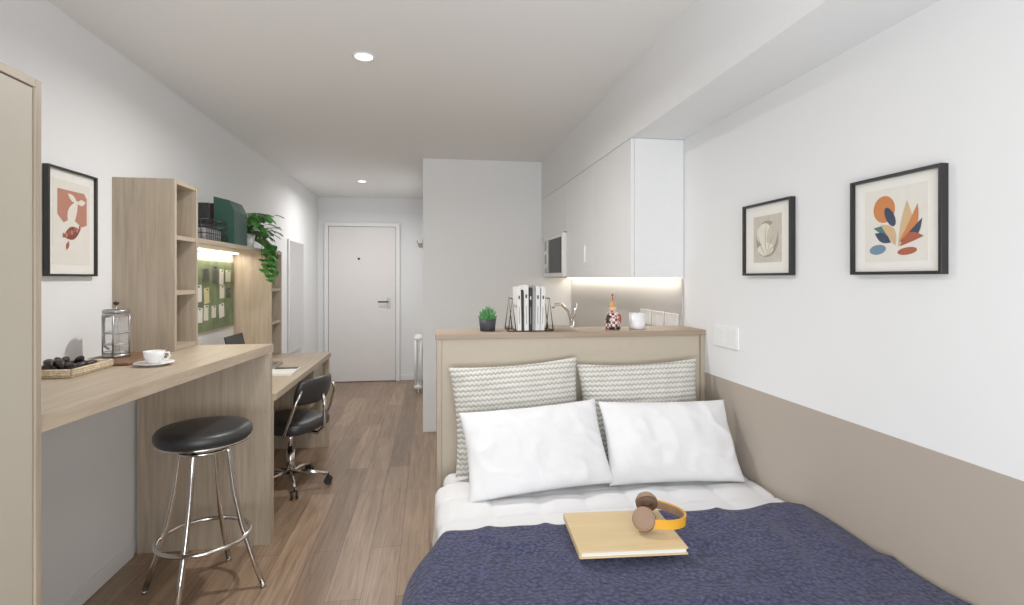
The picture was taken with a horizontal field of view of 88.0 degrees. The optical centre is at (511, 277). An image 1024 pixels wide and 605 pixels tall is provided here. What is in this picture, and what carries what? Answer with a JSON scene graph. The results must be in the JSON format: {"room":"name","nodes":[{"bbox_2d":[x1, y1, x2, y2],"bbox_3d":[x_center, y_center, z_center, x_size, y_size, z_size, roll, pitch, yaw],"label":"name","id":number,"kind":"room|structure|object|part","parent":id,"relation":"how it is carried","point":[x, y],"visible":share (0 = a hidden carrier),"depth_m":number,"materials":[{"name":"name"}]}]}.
{"room":"studio apartment","nodes":[
{"label":"studio apartment","id":0,"kind":"room"},
{"bbox_2d":[0,0,317,604],"bbox_3d":[-1.933,0.150,2.813,0.100,2.400,8.350,0,0,-9],"label":"wall","id":1,"kind":"structure","parent":0,"point":[104,117],"depth_m":2.33,"materials":[{"name":"white paint"}]},
{"bbox_2d":[42,163,97,275],"bbox_3d":[-1.764,-0.218,2.125,0.022,0.422,0.298,0,0,-9],"label":"print","id":2,"kind":"object","parent":1,"relation":"attached to","point":[69,197],"visible":1,"depth_m":2.10,"materials":[{"name":"paper"}]},
{"bbox_2d":[61,542,133,604],"bbox_3d":[-2.066,1.315,4.042,0.012,0.070,5.680,0,0,-9],"label":"baseboard","id":3,"kind":"structure","parent":1,"relation":"attached to","point":[99,579],"depth_m":2.31,"materials":[{"name":"white paint"}]},
{"bbox_2d":[198,259,233,334],"bbox_3d":[-1.939,0.115,3.272,0.027,0.470,1.200,0,0,-9],"label":"pinboard","id":4,"kind":"object","parent":1,"relation":"attached to","point":[215,277],"visible":0.47,"depth_m":3.53,"materials":[{"name":"green fabric"}]},
{"bbox_2d":[287,239,303,352],"bbox_3d":[-2.314,0.185,5.678,0.022,1.170,0.630,0,0,-9],"label":"wall mirror","id":5,"kind":"object","parent":1,"relation":"attached to","point":[295,249],"visible":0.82,"depth_m":5.61,"materials":[{"name":"white paint"}]},
{"bbox_2d":[83,380,435,604],"bbox_3d":[-0.542,1.400,3.028,2.914,0.100,8.350,0,0,-9],"label":"floor","id":6,"kind":"structure","parent":0,"point":[358,538],"depth_m":2.81,"materials":[{"name":"brown wood"}]},
{"bbox_2d":[0,61,40,604],"bbox_3d":[-1.291,0.433,0.644,0.504,1.833,1.268,0,0,-9],"label":"wardrobe","id":7,"kind":"object","parent":6,"relation":"on","point":[20,93],"visible":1,"depth_m":1.24,"materials":[{"name":"beige laminate"}]},
{"bbox_2d":[41,344,273,553],"bbox_3d":[-1.435,0.845,1.988,0.629,1.010,1.431,0,0,-9],"label":"breakfast bar","id":8,"kind":"object","parent":6,"relation":"on","point":[230,379],"visible":0.78,"depth_m":2.62,"materials":[{"name":"brown wood"}]},
{"bbox_2d":[41,355,113,378],"bbox_3d":[-1.594,0.311,1.899,0.178,0.057,0.246,0,0,-9],"label":"tray","id":9,"kind":"object","parent":8,"relation":"on","point":[58,367],"visible":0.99,"depth_m":1.86,"materials":[{"name":"wicker"}]},
{"bbox_2d":[89,351,167,365],"bbox_3d":[-1.584,0.333,2.194,0.280,0.013,0.320,0,0,-9],"label":"serving board","id":10,"kind":"object","parent":8,"relation":"on","point":[134,356],"visible":0.3,"depth_m":2.15,"materials":[{"name":"brown wood"}]},
{"bbox_2d":[102,301,129,357],"bbox_3d":[-1.653,0.211,2.193,0.122,0.229,0.095,0,0,-9],"label":"press","id":11,"kind":"object","parent":10,"relation":"on","point":[115,312],"visible":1,"depth_m":2.19,"materials":[{"name":"metal"}]},
{"bbox_2d":[133,350,174,366],"bbox_3d":[-1.392,0.311,2.062,0.136,0.056,0.136,0,0,-9],"label":"cup","id":12,"kind":"object","parent":8,"relation":"on","point":[153,358],"visible":1,"depth_m":2.04,"materials":[{"name":"white ceramic"}]},
{"bbox_2d":[140,416,266,604],"bbox_3d":[-1.331,0.994,2.293,0.378,0.716,0.378,0,0,39],"label":"bar stool","id":13,"kind":"object","parent":6,"relation":"on","point":[186,438],"visible":1,"depth_m":2.25,"materials":[{"name":"silver metal"}]},
{"bbox_2d":[272,352,330,539],"bbox_3d":[-1.657,0.975,3.455,0.639,0.750,1.565,0,0,-9],"label":"desk","id":14,"kind":"object","parent":6,"relation":"on","point":[313,365],"visible":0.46,"depth_m":3.88,"materials":[{"name":"brown wood"}]},
{"bbox_2d":[112,177,281,353],"bbox_3d":[-1.826,0.069,3.315,0.263,1.058,1.790,0,0,-9],"label":"shelving unit","id":15,"kind":"object","parent":14,"relation":"on","point":[156,242],"depth_m":2.45,"materials":[{"name":"brown wood"}]},
{"bbox_2d":[198,202,213,228],"bbox_3d":[-1.876,-0.331,3.231,0.120,0.250,0.160,0,0,-9],"label":"books","id":16,"kind":"object","parent":15,"relation":"on","point":[205,209],"visible":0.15,"depth_m":3.16,"materials":[{"name":"paper"}]},
{"bbox_2d":[198,218,226,242],"bbox_3d":[-1.757,-0.265,2.986,0.184,0.118,0.284,0,0,-9],"label":"wire basket","id":17,"kind":"object","parent":15,"relation":"on","point":[204,233],"visible":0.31,"depth_m":2.96,"materials":[{"name":"metal"}]},
{"bbox_3d":[-1.917,-0.175,3.284,0.015,0.008,1.202,0,0,-9],"label":"shelf led strip","id":18,"kind":"part","parent":15,"relation":"part of","materials":[{"name":"white plastic"}]},
{"bbox_2d":[214,197,246,245],"bbox_3d":[-1.752,-0.348,3.304,0.117,0.285,0.227,0,0,-9],"label":"magazine file","id":19,"kind":"object","parent":15,"relation":"on","point":[229,212],"visible":0.79,"depth_m":3.20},
{"bbox_2d":[247,212,284,283],"bbox_3d":[-1.805,-0.206,3.699,0.404,0.508,0.499,0,0,-9],"label":"pothos plant","id":20,"kind":"object","parent":15,"relation":"on","point":[252,234],"visible":0.56,"depth_m":3.68,"materials":[{"name":"green plant"}]},
{"bbox_2d":[224,332,282,368],"bbox_3d":[-1.718,0.488,3.539,0.273,0.223,0.320,0,0,-9],"label":"laptop","id":21,"kind":"object","parent":14,"relation":"on","point":[238,338],"visible":0.37,"depth_m":3.55,"materials":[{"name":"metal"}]},
{"bbox_2d":[272,367,300,375],"bbox_3d":[-1.450,0.591,3.358,0.160,0.017,0.240,0,0,-9],"label":"notebook","id":22,"kind":"object","parent":14,"relation":"on","point":[278,371],"depth_m":3.35,"materials":[{"name":"white paper"}]},
{"bbox_2d":[274,373,335,499],"bbox_3d":[-1.422,0.988,3.435,0.493,0.725,0.526,0,0,-9],"label":"office chair","id":23,"kind":"object","parent":6,"relation":"on","point":[290,423],"visible":0.8,"depth_m":3.37,"materials":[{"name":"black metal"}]},
{"bbox_2d":[414,334,422,392],"bbox_3d":[-1.106,1.018,6.335,0.125,0.664,0.343,0,0,-9],"label":"radiator","id":24,"kind":"object","parent":6,"relation":"on","point":[418,384],"visible":0.99,"depth_m":6.18,"materials":[{"name":"white metal"}]},
{"bbox_2d":[506,303,576,327],"bbox_3d":[0.409,0.760,3.741,0.613,1.180,2.149,0,0,-9],"label":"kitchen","id":25,"kind":"object","parent":6,"relation":"on","point":[571,322],"visible":0.14,"depth_m":3.65,"materials":[{"name":"silver metal"}]},
{"bbox_2d":[545,232,566,276],"bbox_3d":[0.337,-0.175,4.241,0.075,0.330,0.620,0,0,-9],"label":"microwave","id":26,"kind":"object","parent":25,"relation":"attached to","point":[555,245],"visible":0.98,"depth_m":4.09,"materials":[{"name":"white plastic"}]},
{"bbox_2d":[567,278,675,279],"bbox_3d":[0.673,0.004,3.772,0.015,0.009,2.130,0,0,-9],"label":"led strip","id":27,"kind":"object","parent":25,"relation":"attached to","point":[567,278],"visible":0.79,"depth_m":3.35,"materials":[{"name":"white plastic"}]},
{"bbox_2d":[435,326,705,491],"bbox_3d":[0.273,0.797,2.512,1.259,1.106,0.228,0,0,-9],"label":"headboard","id":28,"kind":"object","parent":6,"relation":"on","point":[455,348],"visible":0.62,"depth_m":2.40,"materials":[{"name":"brown wood"}]},
{"bbox_2d":[478,307,496,331],"bbox_3d":[-0.113,0.187,2.442,0.090,0.114,0.085,0,0,-9],"label":"potted succulent","id":29,"kind":"object","parent":28,"relation":"on","point":[487,318],"visible":1,"depth_m":2.41,"materials":[{"name":"green plant"}]},
{"bbox_2d":[504,285,553,331],"bbox_3d":[0.078,0.139,2.470,0.214,0.210,0.126,0,0,-9],"label":"books","id":30,"kind":"object","parent":28,"relation":"on","point":[529,307],"visible":1,"depth_m":2.41,"materials":[{"name":"paper"}]},
{"bbox_2d":[604,294,621,329],"bbox_3d":[0.481,0.159,2.529,0.076,0.169,0.085,0,0,-9],"label":"ceramic figurine","id":31,"kind":"object","parent":28,"relation":"on","point":[613,319],"visible":1,"depth_m":2.51,"materials":[{"name":"ceramic"}]},
{"bbox_2d":[629,313,644,328],"bbox_3d":[0.602,0.205,2.552,0.076,0.078,0.076,0,0,-9],"label":"candle jar","id":32,"kind":"object","parent":28,"relation":"on","point":[636,320],"visible":1,"depth_m":2.52,"materials":[{"name":"ceramic"}]},
{"bbox_2d":[433,473,783,545],"bbox_3d":[0.421,1.077,1.434,1.274,0.546,1.945,0,0,-9],"label":"bed","id":33,"kind":"object","parent":6,"relation":"on","point":[453,508],"visible":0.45,"depth_m":1.93,"materials":[{"name":"white fabric"}]},
{"bbox_2d":[449,357,576,477],"bbox_3d":[0.027,0.588,2.277,0.590,0.474,0.158,0,0,-13],"label":"cushion","id":34,"kind":"object","parent":33,"relation":"on","point":[484,389],"visible":0.45,"depth_m":2.24,"materials":[{"name":"beige fabric"}]},
{"bbox_2d":[459,399,613,501],"bbox_3d":[0.096,0.660,2.063,0.569,0.311,0.239,0,0,-17],"label":"pillow","id":35,"kind":"object","parent":33,"relation":"on","point":[510,452],"visible":1,"depth_m":2.00,"materials":[{"name":"fabric"}]},
{"bbox_2d":[577,359,695,462],"bbox_3d":[0.576,0.593,2.362,0.573,0.449,0.157,0,0,-5],"label":"cushion","id":36,"kind":"object","parent":33,"relation":"on","point":[675,381],"visible":0.48,"depth_m":2.33,"materials":[{"name":"beige fabric"}]},
{"bbox_2d":[598,400,745,485],"bbox_3d":[0.642,0.662,2.159,0.553,0.290,0.222,0,0,-6],"label":"pillow","id":37,"kind":"object","parent":33,"relation":"on","point":[649,442],"visible":0.99,"depth_m":2.10,"materials":[{"name":"fabric"}]},
{"bbox_2d":[401,502,971,604],"bbox_3d":[0.407,0.948,1.085,1.404,0.371,1.344,0,0,-9],"label":"throw blanket","id":38,"kind":"object","parent":33,"relation":"on","point":[780,553],"visible":0.86,"depth_m":1.43,"materials":[{"name":"blue fabric"}]},
{"bbox_2d":[563,510,687,558],"bbox_3d":[0.326,0.757,1.577,0.307,0.020,0.242,0,0,-5],"label":"notebook","id":39,"kind":"object","parent":38,"relation":"on","point":[607,534],"visible":0.98,"depth_m":1.52,"materials":[{"name":"paper"}]},
{"bbox_2d":[632,492,685,531],"bbox_3d":[0.433,0.710,1.622,0.173,0.067,0.175,0,0,-9],"label":"headphones","id":40,"kind":"object","parent":39,"relation":"on","point":[644,519],"visible":1,"depth_m":1.56,"materials":[{"name":"yellow plastic"}]},
{"bbox_2d":[318,197,422,374],"bbox_3d":[-1.173,0.150,7.104,2.714,2.400,0.100,0,0,-9],"label":"wall","id":41,"kind":"structure","parent":0,"point":[406,212],"depth_m":7.01,"materials":[{"name":"white paint"}]},
{"bbox_2d":[324,222,399,381],"bbox_3d":[-1.944,0.315,6.882,0.953,2.070,0.100,0,0,-9],"label":"door","id":42,"kind":"structure","parent":41,"relation":"in","point":[362,260],"depth_m":6.90,"materials":[{"name":"white paint"}]},
{"bbox_2d":[400,374,422,379],"bbox_3d":[-1.313,1.315,7.026,0.323,0.070,0.012,0,0,-9],"label":"baseboard","id":43,"kind":"structure","parent":41,"relation":"attached to","point":[402,377],"depth_m":7.01,"materials":[{"name":"white paint"}]},
{"bbox_2d":[48,0,696,198],"bbox_3d":[-0.542,-1.100,3.028,2.914,0.100,8.350,0,0,-9],"label":"ceiling","id":44,"kind":"structure","parent":0,"point":[492,80],"depth_m":2.68,"materials":[{"name":"paint"}]},
{"bbox_2d":[352,52,374,61],"bbox_3d":[-0.701,-1.046,2.507,0.104,0.007,0.104,0,0,-9],"label":"recessed light","id":45,"kind":"object","parent":44,"relation":"in","point":[360,56],"visible":1,"depth_m":2.50,"materials":[{"name":"white paint"}]},
{"bbox_2d":[542,0,938,199],"bbox_3d":[0.845,-0.879,2.008,0.284,0.342,5.710,0,0,-9],"label":"bulkhead","id":46,"kind":"object","parent":44,"relation":"attached to","point":[720,57],"depth_m":1.97,"materials":[{"name":"white paint"}]},
{"bbox_2d":[423,158,570,431],"bbox_3d":[-0.253,0.150,5.961,1.445,2.400,2.440,0,0,-9],"label":"wall","id":47,"kind":"structure","parent":0,"point":[482,219],"depth_m":4.72,"materials":[{"name":"white paint"}]},
{"bbox_2d":[417,239,422,247],"bbox_3d":[-0.985,-0.350,5.717,0.074,0.080,0.800,0,0,-9],"label":"hook rail","id":48,"kind":"object","parent":47,"relation":"attached to","point":[420,245],"visible":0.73,"depth_m":5.47,"materials":[{"name":"silver wood"}]},
{"bbox_2d":[575,0,1023,604],"bbox_3d":[1.038,0.150,2.012,0.100,2.400,5.860,0,0,-9],"label":"wall","id":49,"kind":"structure","parent":0,"point":[890,408],"depth_m":1.50,"materials":[{"name":"paint"}]},
{"bbox_2d":[542,138,683,277],"bbox_3d":[0.568,-0.354,3.757,0.295,0.704,2.163,0,0,-9],"label":"upper cabinet","id":50,"kind":"object","parent":49,"relation":"attached to","point":[622,216],"depth_m":2.73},
{"bbox_2d":[571,279,682,326],"bbox_3d":[0.710,0.217,3.782,0.007,0.424,2.159,0,0,-9],"label":"backsplash","id":51,"kind":"structure","parent":49,"relation":"attached to","point":[592,297],"depth_m":3.55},
{"bbox_2d":[640,309,651,324],"bbox_3d":[0.797,0.230,3.159,0.011,0.085,0.150,0,0,-9],"label":"socket","id":52,"kind":"object","parent":51,"relation":"attached to","point":[648,313],"depth_m":3.12,"materials":[{"name":"white plastic"}]},
{"bbox_2d":[652,310,663,325],"bbox_3d":[0.823,0.230,2.991,0.011,0.085,0.150,0,0,-9],"label":"socket","id":53,"kind":"object","parent":51,"relation":"attached to","point":[657,316],"depth_m":2.99,"materials":[{"name":"white plastic"}]},
{"bbox_2d":[665,312,678,325],"bbox_3d":[0.849,0.230,2.823,0.011,0.085,0.150,0,0,-9],"label":"socket","id":54,"kind":"object","parent":51,"relation":"attached to","point":[671,319],"depth_m":2.81,"materials":[{"name":"white plastic"}]},
{"bbox_2d":[714,324,739,349],"bbox_3d":[0.935,0.256,2.315,0.010,0.095,0.190,0,0,-9],"label":"socket plate","id":55,"kind":"object","parent":49,"relation":"attached to","point":[724,336],"visible":1,"depth_m":2.29,"materials":[{"name":"white plastic"}]},
{"bbox_2d":[742,196,795,275],"bbox_3d":[0.974,-0.150,2.025,0.022,0.281,0.292,0,0,-9],"label":"framed botanical print","id":56,"kind":"object","parent":49,"relation":"attached to","point":[768,227],"visible":1,"depth_m":2.01,"materials":[{"name":"paper"}]},
{"bbox_2d":[850,163,948,274],"bbox_3d":[1.060,-0.149,1.469,0.022,0.279,0.292,0,0,-9],"label":"print","id":57,"kind":"object","parent":49,"relation":"attached to","point":[899,221],"visible":1,"depth_m":1.45,"materials":[{"name":"paper"}]}
]}

